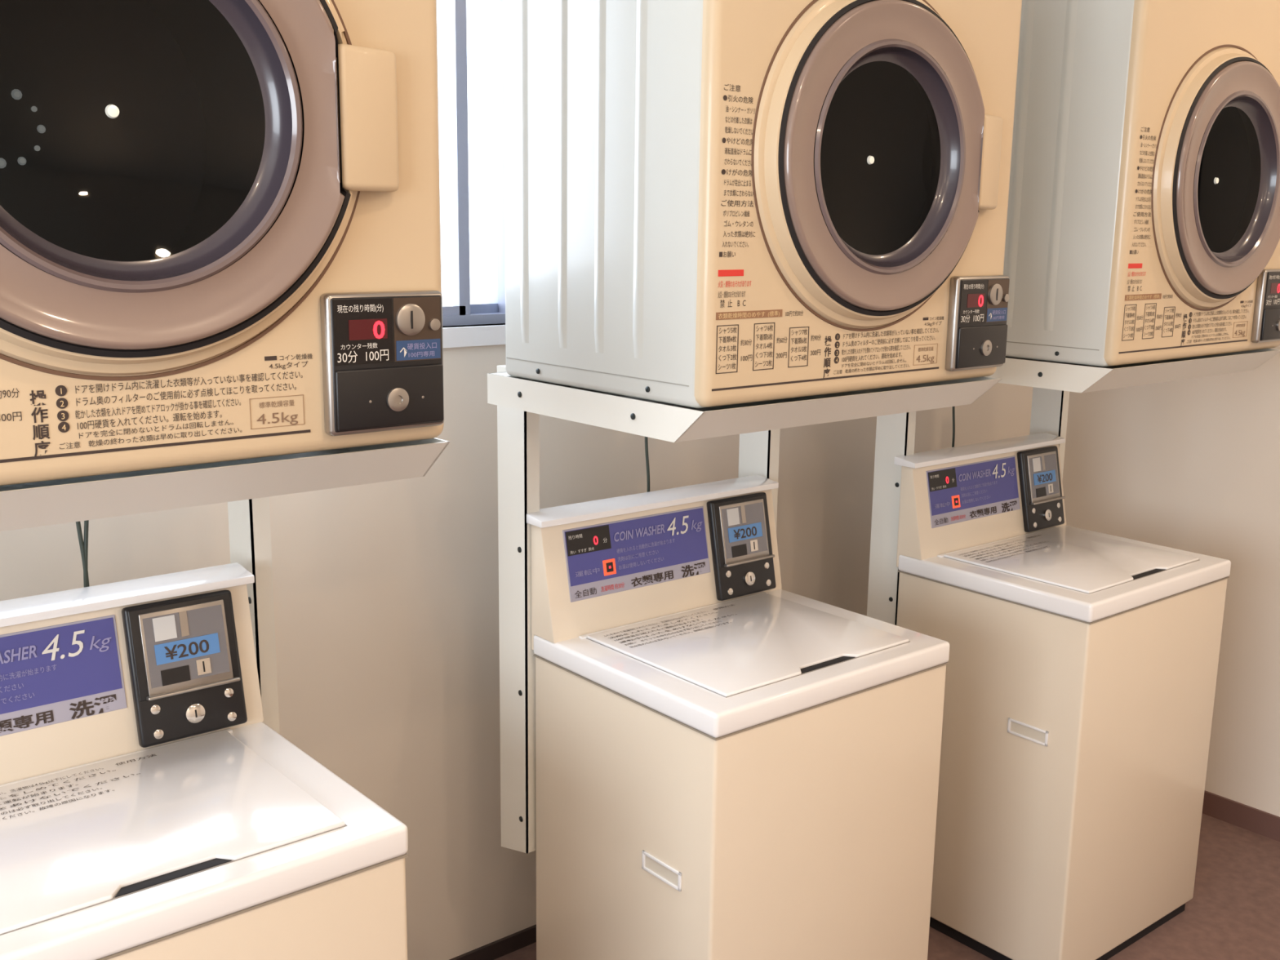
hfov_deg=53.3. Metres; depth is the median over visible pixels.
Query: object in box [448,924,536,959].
baseboard
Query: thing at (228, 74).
window
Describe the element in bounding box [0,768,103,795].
print
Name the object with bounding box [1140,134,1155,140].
print
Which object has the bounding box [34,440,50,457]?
print
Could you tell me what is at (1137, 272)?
print
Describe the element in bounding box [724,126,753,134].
print
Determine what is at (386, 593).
wall
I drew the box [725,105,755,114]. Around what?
print
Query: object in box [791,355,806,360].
print
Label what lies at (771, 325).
print
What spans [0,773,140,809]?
print
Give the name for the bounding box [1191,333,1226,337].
print
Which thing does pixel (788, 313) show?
print
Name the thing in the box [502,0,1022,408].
dryer
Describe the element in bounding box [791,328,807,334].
print
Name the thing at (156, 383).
print
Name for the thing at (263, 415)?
print
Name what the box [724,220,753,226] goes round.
print
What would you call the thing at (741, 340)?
print
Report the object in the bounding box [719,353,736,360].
print
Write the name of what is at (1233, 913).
floor
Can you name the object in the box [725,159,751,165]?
print
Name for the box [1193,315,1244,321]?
print
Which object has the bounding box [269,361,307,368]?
print
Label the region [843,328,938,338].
print
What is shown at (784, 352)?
print
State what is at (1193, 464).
wall
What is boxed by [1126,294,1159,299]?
print
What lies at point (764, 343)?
print
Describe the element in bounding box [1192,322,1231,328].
print
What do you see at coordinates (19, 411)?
print
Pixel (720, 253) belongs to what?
print
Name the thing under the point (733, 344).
print
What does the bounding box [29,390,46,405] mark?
print
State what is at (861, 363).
print
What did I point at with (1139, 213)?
print
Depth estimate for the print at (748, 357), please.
1.64 m
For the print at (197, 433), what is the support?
on the dryer at (220, 228)
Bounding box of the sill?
[442,323,505,347]
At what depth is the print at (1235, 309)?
2.38 m
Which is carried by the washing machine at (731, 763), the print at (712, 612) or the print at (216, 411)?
the print at (712, 612)
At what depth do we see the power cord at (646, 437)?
2.33 m
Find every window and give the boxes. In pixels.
[0,0,292,280]
[442,0,497,315]
[813,46,960,267]
[1193,96,1276,262]
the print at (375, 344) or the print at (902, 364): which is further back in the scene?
the print at (902, 364)
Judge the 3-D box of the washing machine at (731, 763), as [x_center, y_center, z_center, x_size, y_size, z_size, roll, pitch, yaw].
[0.159,0.552,2.184,0.542,1.008,0.470,-8,15,-39]
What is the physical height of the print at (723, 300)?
0.010 m
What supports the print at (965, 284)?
on the dryer at (708, 203)
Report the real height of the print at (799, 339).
0.008 m
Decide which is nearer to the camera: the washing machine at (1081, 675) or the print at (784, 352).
the print at (784, 352)
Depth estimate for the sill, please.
2.32 m
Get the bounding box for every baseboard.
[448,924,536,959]
[1202,790,1279,841]
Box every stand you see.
[0,437,450,733]
[487,364,1001,853]
[866,348,1279,625]
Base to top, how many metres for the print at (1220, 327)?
0.008 m
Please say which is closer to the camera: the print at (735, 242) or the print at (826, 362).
the print at (735, 242)
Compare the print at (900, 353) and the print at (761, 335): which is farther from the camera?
the print at (900, 353)
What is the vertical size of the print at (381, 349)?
0.012 m
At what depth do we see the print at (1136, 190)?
2.14 m
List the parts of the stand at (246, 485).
rail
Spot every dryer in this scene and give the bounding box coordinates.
[0,0,444,485]
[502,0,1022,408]
[1003,0,1279,366]
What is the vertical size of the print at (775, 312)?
0.008 m
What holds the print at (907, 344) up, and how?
on the dryer at (708, 203)
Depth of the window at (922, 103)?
1.76 m
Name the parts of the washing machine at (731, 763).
grip frame, grip frame, grip frame, grip frame, frame, coin trim, lid, coin slot plate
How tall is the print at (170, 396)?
0.008 m
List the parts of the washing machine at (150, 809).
lid, coin trim, coin slot plate, frame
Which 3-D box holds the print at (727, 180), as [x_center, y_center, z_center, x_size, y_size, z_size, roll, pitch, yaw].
[0.122,-0.370,1.586,0.046,0.008,0.001,-9,15,-39]
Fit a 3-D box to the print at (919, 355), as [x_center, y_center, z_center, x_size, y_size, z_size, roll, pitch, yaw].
[0.421,-0.178,1.883,0.042,0.013,0.001,-9,15,-39]
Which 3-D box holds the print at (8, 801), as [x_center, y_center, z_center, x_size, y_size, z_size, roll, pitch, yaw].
[-0.746,0.375,1.466,0.190,0.001,0.008,-9,15,-39]
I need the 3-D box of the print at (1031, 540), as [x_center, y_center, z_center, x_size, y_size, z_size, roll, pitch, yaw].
[0.762,0.144,2.711,0.240,0.001,0.008,-8,15,-38]
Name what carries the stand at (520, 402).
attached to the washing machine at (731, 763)
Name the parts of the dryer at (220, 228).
door glass, capacity frame, capacity frame, capacity frame, capacity frame, door handle, coin panel, coin panel, cash door, coin plate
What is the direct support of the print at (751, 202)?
on the dryer at (708, 203)
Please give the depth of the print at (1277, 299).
2.47 m
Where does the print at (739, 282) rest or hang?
on the dryer at (708, 203)
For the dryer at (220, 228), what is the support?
on the stand at (246, 485)
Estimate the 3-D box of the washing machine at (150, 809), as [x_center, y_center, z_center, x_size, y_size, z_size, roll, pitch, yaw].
[-0.619,0.676,1.516,0.542,1.008,0.470,-9,15,-39]
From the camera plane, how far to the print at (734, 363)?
1.63 m
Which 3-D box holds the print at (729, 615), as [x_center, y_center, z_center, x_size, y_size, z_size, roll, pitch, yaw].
[0.067,0.248,2.146,0.260,0.001,0.008,-8,15,-39]
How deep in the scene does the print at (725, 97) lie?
1.56 m
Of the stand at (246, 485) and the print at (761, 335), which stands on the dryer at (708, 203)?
the print at (761, 335)
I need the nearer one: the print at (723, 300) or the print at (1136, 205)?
the print at (723, 300)
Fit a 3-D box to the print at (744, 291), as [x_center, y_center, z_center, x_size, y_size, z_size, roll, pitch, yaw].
[0.116,-0.234,1.610,0.048,0.008,0.001,-9,15,-39]
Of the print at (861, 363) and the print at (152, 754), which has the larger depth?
the print at (861, 363)
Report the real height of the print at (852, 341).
0.008 m
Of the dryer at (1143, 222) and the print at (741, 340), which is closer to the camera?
the print at (741, 340)
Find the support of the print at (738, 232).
on the dryer at (708, 203)
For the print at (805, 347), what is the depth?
1.71 m
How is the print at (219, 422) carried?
on the dryer at (220, 228)
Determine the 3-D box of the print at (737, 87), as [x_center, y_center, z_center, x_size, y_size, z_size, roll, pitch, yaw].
[0.113,-0.478,1.555,0.028,0.008,0.001,-9,15,-39]
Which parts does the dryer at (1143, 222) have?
panel, door glass, coin panel, coin panel, cash door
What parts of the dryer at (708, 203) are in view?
panel, door glass, coin panel, cash door, coin panel, door handle, coin plate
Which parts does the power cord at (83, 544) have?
cord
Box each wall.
[0,323,1032,959]
[1062,344,1279,817]
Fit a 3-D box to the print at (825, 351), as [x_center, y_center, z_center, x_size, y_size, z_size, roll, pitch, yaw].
[0.257,-0.175,1.743,0.014,0.013,0.001,-9,15,-39]
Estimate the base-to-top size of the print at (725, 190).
0.008 m
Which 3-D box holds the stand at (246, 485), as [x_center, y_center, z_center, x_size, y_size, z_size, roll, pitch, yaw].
[-0.630,0.367,1.485,0.672,0.856,0.584,-9,15,-39]
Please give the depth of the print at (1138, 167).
2.13 m
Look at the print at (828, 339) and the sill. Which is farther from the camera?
the sill
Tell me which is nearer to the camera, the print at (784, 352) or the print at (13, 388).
the print at (13, 388)
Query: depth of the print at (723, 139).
1.58 m
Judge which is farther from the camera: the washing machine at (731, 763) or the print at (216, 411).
the washing machine at (731, 763)
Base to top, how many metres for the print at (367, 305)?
0.009 m
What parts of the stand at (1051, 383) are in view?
rail, rail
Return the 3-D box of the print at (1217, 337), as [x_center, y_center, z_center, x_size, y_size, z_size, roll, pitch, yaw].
[1.057,-0.261,2.368,0.165,0.006,0.001,-9,15,-39]
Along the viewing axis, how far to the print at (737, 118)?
1.57 m
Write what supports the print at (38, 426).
on the dryer at (220, 228)
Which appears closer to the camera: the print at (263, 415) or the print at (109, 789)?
the print at (263, 415)
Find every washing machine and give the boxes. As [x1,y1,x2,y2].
[0,562,408,959]
[526,475,950,959]
[893,432,1231,959]
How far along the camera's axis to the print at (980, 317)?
1.92 m
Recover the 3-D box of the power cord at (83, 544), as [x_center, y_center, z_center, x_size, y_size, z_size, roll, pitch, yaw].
[-0.776,0.514,1.831,0.027,1.193,0.105,-9,15,-39]
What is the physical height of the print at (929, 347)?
0.006 m
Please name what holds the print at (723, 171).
on the dryer at (708, 203)
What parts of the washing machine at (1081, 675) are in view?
grip frame, grip frame, grip frame, coin trim, grip frame, coin slot plate, frame, lid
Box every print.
[0,388,18,398]
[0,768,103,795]
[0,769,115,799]
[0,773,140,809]
[0,784,78,804]
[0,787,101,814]
[1,411,22,421]
[2,789,114,818]
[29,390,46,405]
[31,407,48,422]
[32,424,49,439]
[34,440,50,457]
[59,427,241,448]
[75,371,302,393]
[75,382,296,405]
[75,399,240,418]
[77,410,222,429]
[79,419,233,438]
[115,754,156,765]
[257,412,297,424]
[259,400,294,408]
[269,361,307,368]
[280,353,312,359]
[337,304,383,312]
[337,349,388,362]
[341,342,377,349]
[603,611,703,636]
[609,612,713,638]
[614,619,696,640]
[619,615,730,643]
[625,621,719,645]
[629,622,730,648]
[718,280,751,287]
[718,290,745,297]
[718,311,779,319]
[718,344,736,351]
[718,363,735,369]
[719,251,735,257]
[719,327,736,333]
[719,335,736,342]
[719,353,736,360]
[720,299,746,307]
[721,168,751,176]
[721,200,753,207]
[722,137,752,145]
[722,241,748,247]
[723,94,753,103]
[723,210,749,217]
[723,231,755,236]
[724,84,740,91]
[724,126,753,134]
[724,147,751,155]
[724,179,751,186]
[724,189,753,196]
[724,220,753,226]
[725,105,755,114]
[725,116,751,124]
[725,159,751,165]
[740,339,751,346]
[741,355,752,360]
[755,333,772,340]
[755,342,772,349]
[756,324,773,331]
[776,351,786,358]
[777,337,786,343]
[785,311,803,315]
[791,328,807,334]
[791,346,806,352]
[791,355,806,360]
[792,337,807,343]
[823,357,831,367]
[823,368,830,377]
[824,346,831,356]
[825,336,831,346]
[833,364,909,373]
[841,344,910,355]
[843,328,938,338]
[843,336,935,346]
[843,351,902,361]
[843,358,905,367]
[916,355,933,363]
[918,346,933,351]
[960,314,983,322]
[963,539,1032,556]
[964,284,982,288]
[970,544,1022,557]
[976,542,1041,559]
[987,546,1046,562]
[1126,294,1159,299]
[1127,271,1146,276]
[1133,212,1151,217]
[1135,189,1151,194]
[1135,204,1151,208]
[1137,165,1153,171]
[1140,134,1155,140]
[1186,337,1227,342]
[1191,327,1225,333]
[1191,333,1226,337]
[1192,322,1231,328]
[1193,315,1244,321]
[1197,309,1248,315]
[1266,298,1279,305]
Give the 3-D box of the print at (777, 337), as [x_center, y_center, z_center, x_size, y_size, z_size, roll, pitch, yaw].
[0.187,-0.185,1.682,0.020,0.008,0.001,-9,15,-39]
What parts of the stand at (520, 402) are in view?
rail, rail, rail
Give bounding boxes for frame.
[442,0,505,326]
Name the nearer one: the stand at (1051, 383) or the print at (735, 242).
the print at (735, 242)
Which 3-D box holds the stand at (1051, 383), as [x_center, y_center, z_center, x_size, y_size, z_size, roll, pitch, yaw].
[0.887,0.143,2.699,0.714,0.856,0.584,-9,15,-39]
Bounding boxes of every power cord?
[75,520,89,587]
[644,436,649,492]
[951,406,955,447]
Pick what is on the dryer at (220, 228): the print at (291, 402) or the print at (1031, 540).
the print at (291, 402)
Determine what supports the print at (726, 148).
on the dryer at (708, 203)
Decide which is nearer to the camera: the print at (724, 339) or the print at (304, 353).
the print at (304, 353)
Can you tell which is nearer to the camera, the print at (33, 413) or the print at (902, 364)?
the print at (33, 413)
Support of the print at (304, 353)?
on the dryer at (220, 228)
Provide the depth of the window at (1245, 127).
2.33 m
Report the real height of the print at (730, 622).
0.001 m
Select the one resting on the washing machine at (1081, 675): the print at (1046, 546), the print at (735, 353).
the print at (1046, 546)
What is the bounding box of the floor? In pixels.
[493,813,1279,959]
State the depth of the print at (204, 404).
1.16 m
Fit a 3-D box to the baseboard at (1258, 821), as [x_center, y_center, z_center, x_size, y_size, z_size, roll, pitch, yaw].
[2.355,1.058,2.226,0.008,0.060,3.968,-9,15,-39]
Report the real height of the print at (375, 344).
0.005 m
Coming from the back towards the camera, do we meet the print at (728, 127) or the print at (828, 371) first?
the print at (828, 371)
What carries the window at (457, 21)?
in the wall at (386, 593)
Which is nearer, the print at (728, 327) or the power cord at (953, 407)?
the print at (728, 327)
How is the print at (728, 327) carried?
on the dryer at (708, 203)

